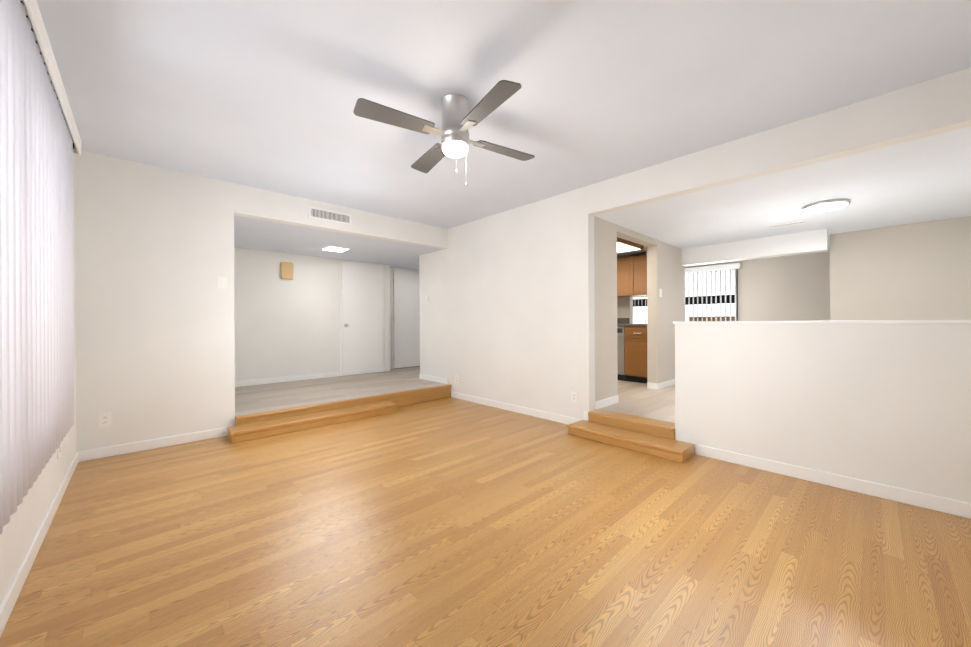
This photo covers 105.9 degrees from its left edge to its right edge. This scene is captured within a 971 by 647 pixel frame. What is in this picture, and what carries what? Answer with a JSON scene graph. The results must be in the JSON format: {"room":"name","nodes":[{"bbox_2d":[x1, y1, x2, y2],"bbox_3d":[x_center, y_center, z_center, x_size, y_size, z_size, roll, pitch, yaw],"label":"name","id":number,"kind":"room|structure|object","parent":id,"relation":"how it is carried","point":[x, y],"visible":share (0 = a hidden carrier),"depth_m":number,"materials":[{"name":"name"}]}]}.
{"room":"living room","nodes":[
{"label":"living room","id":0,"kind":"room"},
{"bbox_2d":[0,154,75,604],"bbox_3d":[-1.424,-0.148,0.869,0.120,2.752,5.940,0,0,-43],"label":"wall","id":1,"kind":"structure","parent":0,"point":[20,530],"depth_m":1.82,"materials":[{"name":"beige paint"}]},
{"bbox_2d":[0,0,73,534],"bbox_3d":[-1.544,-0.252,1.191,0.058,1.660,2.439,0,0,-43],"label":"window blinds","id":2,"kind":"object","parent":1,"relation":"attached to","point":[36,305],"visible":1,"depth_m":1.29,"materials":[{"name":"white plastic"}]},
{"bbox_2d":[0,452,79,636],"bbox_3d":[-1.371,1.085,0.915,0.012,0.085,5.700,0,0,-43],"label":"baseboard","id":3,"kind":"structure","parent":1,"relation":"attached to","point":[7,605],"depth_m":1.71,"materials":[{"name":"white paint"}]},
{"bbox_2d":[20,0,81,154],"bbox_3d":[-1.637,-1.094,1.263,0.117,0.090,2.720,0,0,-43],"label":"valance","id":4,"kind":"object","parent":1,"relation":"attached to","point":[34,17],"visible":0.19,"depth_m":1.53,"materials":[{"name":"white paint"}]},
{"bbox_2d":[57,445,59,458],"bbox_3d":[-2.698,0.793,2.317,0.008,0.118,0.075,0,0,-43],"label":"outlet","id":5,"kind":"object","parent":1,"relation":"attached to","point":[58,452],"visible":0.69,"depth_m":2.29,"materials":[{"name":"white plastic"}]},
{"bbox_2d":[75,150,234,451],"bbox_3d":[-2.986,-0.092,3.397,1.080,2.652,0.120,0,0,-43],"label":"wall","id":6,"kind":"structure","parent":0,"point":[155,315],"depth_m":3.29,"materials":[{"name":"beige paint"}]},
{"bbox_2d":[98,412,110,427],"bbox_3d":[-3.211,0.821,3.091,0.075,0.118,0.008,0,0,-43],"label":"outlet","id":7,"kind":"object","parent":6,"relation":"attached to","point":[104,419],"visible":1,"depth_m":3.09,"materials":[{"name":"white plastic"}]},
{"bbox_2d":[79,428,224,461],"bbox_3d":[-2.954,1.092,3.328,0.965,0.085,0.015,0,0,-43],"label":"baseboard","id":8,"kind":"structure","parent":6,"relation":"attached to","point":[86,455],"depth_m":3.27,"materials":[{"name":"white paint"}]},
{"bbox_2d":[218,276,226,288],"bbox_3d":[-2.620,-0.401,3.650,0.075,0.118,0.014,0,0,-43],"label":"light switch","id":9,"kind":"object","parent":6,"relation":"attached to","point":[222,282],"visible":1,"depth_m":3.65,"materials":[{"name":"white plastic"}]},
{"bbox_2d":[234,247,389,380],"bbox_3d":[-3.040,-0.034,6.237,2.980,2.336,0.274,0,0,-43],"label":"wall","id":10,"kind":"structure","parent":0,"point":[286,327],"depth_m":5.91,"materials":[{"name":"beige paint"}]},
{"bbox_2d":[280,262,293,279],"bbox_3d":[-3.184,-0.836,5.876,0.184,0.270,0.055,0,0,-43],"label":"door chime","id":11,"kind":"object","parent":10,"relation":"attached to","point":[286,269],"visible":1,"depth_m":5.85,"materials":[{"name":"beige plastic"}]},
{"bbox_2d":[235,372,338,386],"bbox_3d":[-3.257,0.907,5.831,1.860,0.085,0.012,0,0,-43],"label":"baseboard","id":12,"kind":"structure","parent":10,"relation":"attached to","point":[331,374],"depth_m":5.86,"materials":[{"name":"white paint"}]},
{"bbox_2d":[341,261,382,375],"bbox_3d":[-2.236,-0.074,6.733,0.780,2.022,0.105,0,0,-43],"label":"hall door","id":13,"kind":"structure","parent":10,"relation":"in","point":[362,314],"depth_m":6.72,"materials":[{"name":"white paint"}]},
{"bbox_2d":[339,259,418,375],"bbox_3d":[-1.927,-0.097,7.280,2.050,2.080,0.286,0,0,-43],"label":"door frame","id":14,"kind":"structure","parent":10,"relation":"attached to","point":[392,333],"depth_m":7.05,"materials":[{"name":"white paint"}]},
{"bbox_2d":[234,183,447,249],"bbox_3d":[-1.609,-1.276,4.701,2.720,0.296,0.120,0,0,-43],"label":"soffit","id":15,"kind":"structure","parent":0,"point":[256,203],"depth_m":4.40,"materials":[{"name":"beige paint"}]},
{"bbox_2d":[308,206,350,224],"bbox_3d":[-1.851,-1.276,4.381,0.500,0.135,0.012,0,0,-43],"label":"air vent","id":16,"kind":"object","parent":15,"relation":"attached to","point":[328,215],"visible":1,"depth_m":4.37,"materials":[{"name":"white metal"}]},
{"bbox_2d":[390,267,390,368],"bbox_3d":[-1.481,-0.042,7.980,1.680,2.336,0.120,0,0,-43],"label":"wall","id":17,"kind":"structure","parent":0,"point":[390,317],"depth_m":7.47,"materials":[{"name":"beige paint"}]},
{"bbox_2d":[393,270,419,367],"bbox_3d":[-1.592,-0.077,7.760,0.803,2.022,0.044,0,0,-43],"label":"hall door","id":18,"kind":"structure","parent":17,"relation":"in","point":[406,312],"depth_m":7.68,"materials":[{"name":"white paint"}]},
{"bbox_2d":[235,366,674,422],"bbox_3d":[1.363,1.071,5.077,7.539,0.285,8.240,0,0,-43],"label":"floor","id":19,"kind":"structure","parent":0,"point":[264,397],"depth_m":4.93,"materials":[{"name":"beige tile"}]},
{"bbox_2d":[617,326,626,380],"bbox_3d":[2.182,0.493,6.169,0.636,0.862,0.604,0,0,-43],"label":"dishwasher","id":20,"kind":"object","parent":19,"relation":"on","point":[622,376],"visible":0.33,"depth_m":5.80,"materials":[{"name":"silver metal"}]},
{"bbox_2d":[625,326,646,382],"bbox_3d":[2.567,0.490,5.773,0.622,0.864,0.493,0,0,-43],"label":"base cabinet","id":21,"kind":"object","parent":19,"relation":"on","point":[635,354],"visible":0.38,"depth_m":5.55,"materials":[{"name":"brown wood"}]},
{"bbox_2d":[617,318,646,326],"bbox_3d":[2.207,-0.011,6.148,0.628,0.139,1.528,0,0,-43],"label":"countertop","id":22,"kind":"structure","parent":21,"relation":"on","point":[623,321],"depth_m":5.81,"materials":[{"name":"grey laminate"}]},
{"bbox_2d":[0,397,970,646],"bbox_3d":[0.048,1.171,2.171,4.040,0.100,5.820,0,0,-43],"label":"floor","id":23,"kind":"structure","parent":0,"point":[449,522],"depth_m":1.80,"materials":[{"name":"brown wood"}]},
{"bbox_2d":[227,401,397,442],"bbox_3d":[-1.822,1.075,4.108,1.750,0.107,0.260,0,0,-43],"label":"step","id":24,"kind":"structure","parent":23,"relation":"on","point":[249,431],"depth_m":3.91,"materials":[{"name":"brown wood"}]},
{"bbox_2d":[235,384,451,425],"bbox_3d":[-1.527,1.034,4.625,2.716,0.186,0.087,0,0,-43],"label":"step","id":25,"kind":"structure","parent":23,"relation":"on","point":[407,397],"depth_m":4.53,"materials":[{"name":"brown wood"}]},
{"bbox_2d":[567,420,693,462],"bbox_3d":[1.287,1.067,3.376,0.272,0.095,1.080,0,0,-43],"label":"step","id":26,"kind":"structure","parent":23,"relation":"on","point":[672,449],"depth_m":3.24,"materials":[{"name":"brown wood"}]},
{"bbox_2d":[588,409,674,439],"bbox_3d":[1.431,1.021,3.580,0.214,0.186,0.844,0,0,-43],"label":"step","id":27,"kind":"structure","parent":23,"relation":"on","point":[660,428],"depth_m":3.50,"materials":[{"name":"brown wood"}]},
{"bbox_2d":[37,0,970,228],"bbox_3d":[-0.005,-1.481,2.214,4.040,0.100,5.940,0,0,-43],"label":"ceiling","id":28,"kind":"structure","parent":0,"point":[263,94],"depth_m":2.15,"materials":[{"name":"white paint"}]},
{"bbox_2d":[353,80,534,186],"bbox_3d":[-0.197,-1.149,2.375,0.961,0.562,0.961,0,0,13],"label":"ceiling fan","id":29,"kind":"object","parent":28,"relation":"hanging from","point":[458,120],"visible":1,"depth_m":2.29,"materials":[{"name":"silver metal"}]},
{"bbox_2d":[234,127,970,269],"bbox_3d":[1.308,-1.182,5.034,7.660,0.080,8.240,0,0,-43],"label":"ceiling","id":30,"kind":"structure","parent":0,"point":[926,179],"depth_m":3.70,"materials":[{"name":"paint"}]},
{"bbox_2d":[322,246,349,251],"bbox_3d":[-2.277,-1.119,5.569,0.310,0.014,0.310,0,0,-43],"label":"recessed light","id":31,"kind":"object","parent":30,"relation":"in","point":[334,248],"visible":1,"depth_m":5.56,"materials":[{"name":"white paint"}]},
{"bbox_2d":[617,237,643,252],"bbox_3d":[1.450,-1.107,5.409,1.200,0.072,1.250,0,0,-43],"label":"kitchen ceiling light","id":32,"kind":"object","parent":30,"relation":"attached to","point":[623,245],"visible":0.18,"depth_m":5.20,"materials":[{"name":"white plastic"}]},
{"bbox_2d":[767,220,807,228],"bbox_3d":[3.522,-1.147,4.278,0.110,0.010,0.360,0,0,-43],"label":"ceiling vent","id":33,"kind":"object","parent":30,"relation":"in","point":[788,224],"visible":1,"depth_m":4.27,"materials":[{"name":"white paint"}]},
{"bbox_2d":[802,199,850,212],"bbox_3d":[3.311,-1.134,3.569,0.350,0.034,0.350,0,0,-43],"label":"recessed light","id":34,"kind":"object","parent":30,"relation":"in","point":[826,205],"visible":1,"depth_m":3.52,"materials":[{"name":"silver metal"}]},
{"bbox_2d":[594,216,681,401],"bbox_3d":[2.066,-0.017,4.864,2.600,2.256,0.140,0,0,-43],"label":"wall","id":35,"kind":"structure","parent":0,"point":[664,271],"depth_m":4.96,"materials":[{"name":"beige paint"}]},
{"bbox_2d":[595,395,618,409],"bbox_3d":[1.361,0.886,4.091,0.505,0.085,0.012,0,0,-43],"label":"baseboard","id":36,"kind":"structure","parent":35,"relation":"attached to","point":[599,404],"depth_m":4.07,"materials":[{"name":"white paint"}]},
{"bbox_2d":[656,379,674,389],"bbox_3d":[2.720,0.879,5.377,0.952,0.085,0.015,0,0,-43],"label":"baseboard","id":37,"kind":"structure","parent":35,"relation":"attached to","point":[661,385],"depth_m":5.22,"materials":[{"name":"white paint"}]},
{"bbox_2d":[419,186,970,502],"bbox_3d":[1.160,-0.111,3.842,0.120,2.652,6.477,0,0,-43],"label":"wall","id":38,"kind":"structure","parent":0,"point":[887,404],"depth_m":2.96,"materials":[{"name":"beige paint"}]},
{"bbox_2d":[419,374,447,383],"bbox_3d":[-0.840,0.896,5.869,0.012,0.085,0.777,0,0,-43],"label":"baseboard","id":39,"kind":"structure","parent":38,"relation":"attached to","point":[421,376],"depth_m":5.83,"materials":[{"name":"white paint"}]},
{"bbox_2d":[451,392,588,424],"bbox_3d":[0.283,1.029,4.681,0.012,0.180,2.325,0,0,-43],"label":"baseboard","id":40,"kind":"structure","parent":38,"relation":"attached to","point":[523,410],"depth_m":4.50,"materials":[{"name":"white paint"}]},
{"bbox_2d":[571,391,577,402],"bbox_3d":[0.961,0.805,3.964,0.008,0.118,0.075,0,0,-43],"label":"outlet","id":41,"kind":"object","parent":38,"relation":"attached to","point":[574,398],"visible":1,"depth_m":3.96,"materials":[{"name":"white plastic"}]},
{"bbox_2d":[673,320,970,323],"bbox_3d":[2.542,-0.005,2.379,0.144,0.022,2.452,0,0,-43],"label":"trim","id":42,"kind":"structure","parent":38,"relation":"on","point":[847,322],"depth_m":2.45,"materials":[{"name":"white paint"}]},
{"bbox_2d":[696,444,970,518],"bbox_3d":[2.560,1.067,2.269,0.012,0.085,2.275,0,0,-43],"label":"baseboard","id":43,"kind":"structure","parent":38,"relation":"attached to","point":[808,474],"depth_m":2.43,"materials":[{"name":"white paint"}]},
{"bbox_2d":[617,229,827,323],"bbox_3d":[2.641,-0.020,6.279,0.180,2.256,4.727,0,0,-43],"label":"wall","id":44,"kind":"structure","parent":0,"point":[814,241],"depth_m":5.10,"materials":[{"name":"white paint"}]},
{"bbox_2d":[617,256,632,297],"bbox_3d":[2.387,-0.758,6.154,0.352,0.634,0.350,0,0,-43],"label":"upper cabinet","id":45,"kind":"object","parent":44,"relation":"attached to","point":[631,276],"depth_m":6.01,"materials":[{"name":"brown wood"}]},
{"bbox_2d":[633,254,646,296],"bbox_3d":[2.668,-0.759,5.857,0.352,0.634,0.468,0,0,-43],"label":"upper cabinet","id":46,"kind":"object","parent":44,"relation":"attached to","point":[639,262],"depth_m":5.83,"materials":[{"name":"brown wood"}]},
{"bbox_2d":[684,251,829,320],"bbox_3d":[4.619,-0.070,7.026,0.120,2.336,6.597,0,0,-43],"label":"wall","id":47,"kind":"structure","parent":0,"point":[790,288],"depth_m":6.33,"materials":[{"name":"beige paint"}]},
{"bbox_2d":[638,269,735,323],"bbox_3d":[3.915,-0.066,7.582,0.079,1.905,2.176,0,0,-43],"label":"blinds","id":48,"kind":"object","parent":47,"relation":"attached to","point":[706,296],"visible":0.27,"depth_m":7.11,"materials":[{"name":"plastic"}]},
{"bbox_2d":[684,263,740,273],"bbox_3d":[3.900,-1.048,7.604,0.116,0.100,2.340,0,0,-43],"label":"valance","id":49,"kind":"object","parent":47,"relation":"attached to","point":[731,266],"visible":0.52,"depth_m":7.02,"materials":[{"name":"white paint"}]},
{"bbox_2d":[736,269,737,320],"bbox_3d":[3.989,-0.091,7.685,0.050,2.015,2.220,0,0,-43],"label":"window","id":50,"kind":"structure","parent":47,"relation":"in","point":[736,294],"depth_m":6.87,"materials":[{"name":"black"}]},
{"bbox_2d":[588,67,970,215],"bbox_3d":[2.248,-1.294,2.684,0.120,0.296,3.290,0,0,-43],"label":"beam","id":51,"kind":"structure","parent":0,"point":[936,106],"depth_m":2.58,"materials":[{"name":"beige paint"}]},
{"bbox_2d":[830,216,970,320],"bbox_3d":[5.114,-0.031,4.243,0.120,2.256,1.630,0,0,-43],"label":"wall","id":52,"kind":"structure","parent":0,"point":[918,271],"depth_m":4.33,"materials":[{"name":"beige paint"}]},
{"label":"outside","id":53,"kind":"structure","parent":0,"visible":0},
{"bbox_2d":[633,270,734,323],"bbox_3d":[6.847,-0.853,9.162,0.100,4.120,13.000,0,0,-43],"label":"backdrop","id":54,"kind":"structure","parent":53,"point":[641,314],"depth_m":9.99,"materials":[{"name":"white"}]},
{"bbox_3d":[0.951,1.326,4.275,36.000,0.180,28.000,0,0,-43],"label":"ground","id":55,"kind":"structure","parent":53,"visible":0},
{"bbox_2d":[690,316,734,320],"bbox_3d":[7.217,0.521,7.306,0.080,1.370,5.800,0,0,-43],"label":"fence","id":56,"kind":"object","parent":55,"relation":"on","point":[713,318],"visible":0.02,"depth_m":8.97,"materials":[{"name":"brown wood"}]},
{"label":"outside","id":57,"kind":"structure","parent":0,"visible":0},
{"bbox_2d":[633,294,734,306],"bbox_3d":[5.994,-0.558,8.356,0.150,0.200,9.000,0,0,-43],"label":"beam","id":58,"kind":"structure","parent":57,"point":[641,302],"depth_m":8.95,"materials":[{"name":"black"}]}
]}

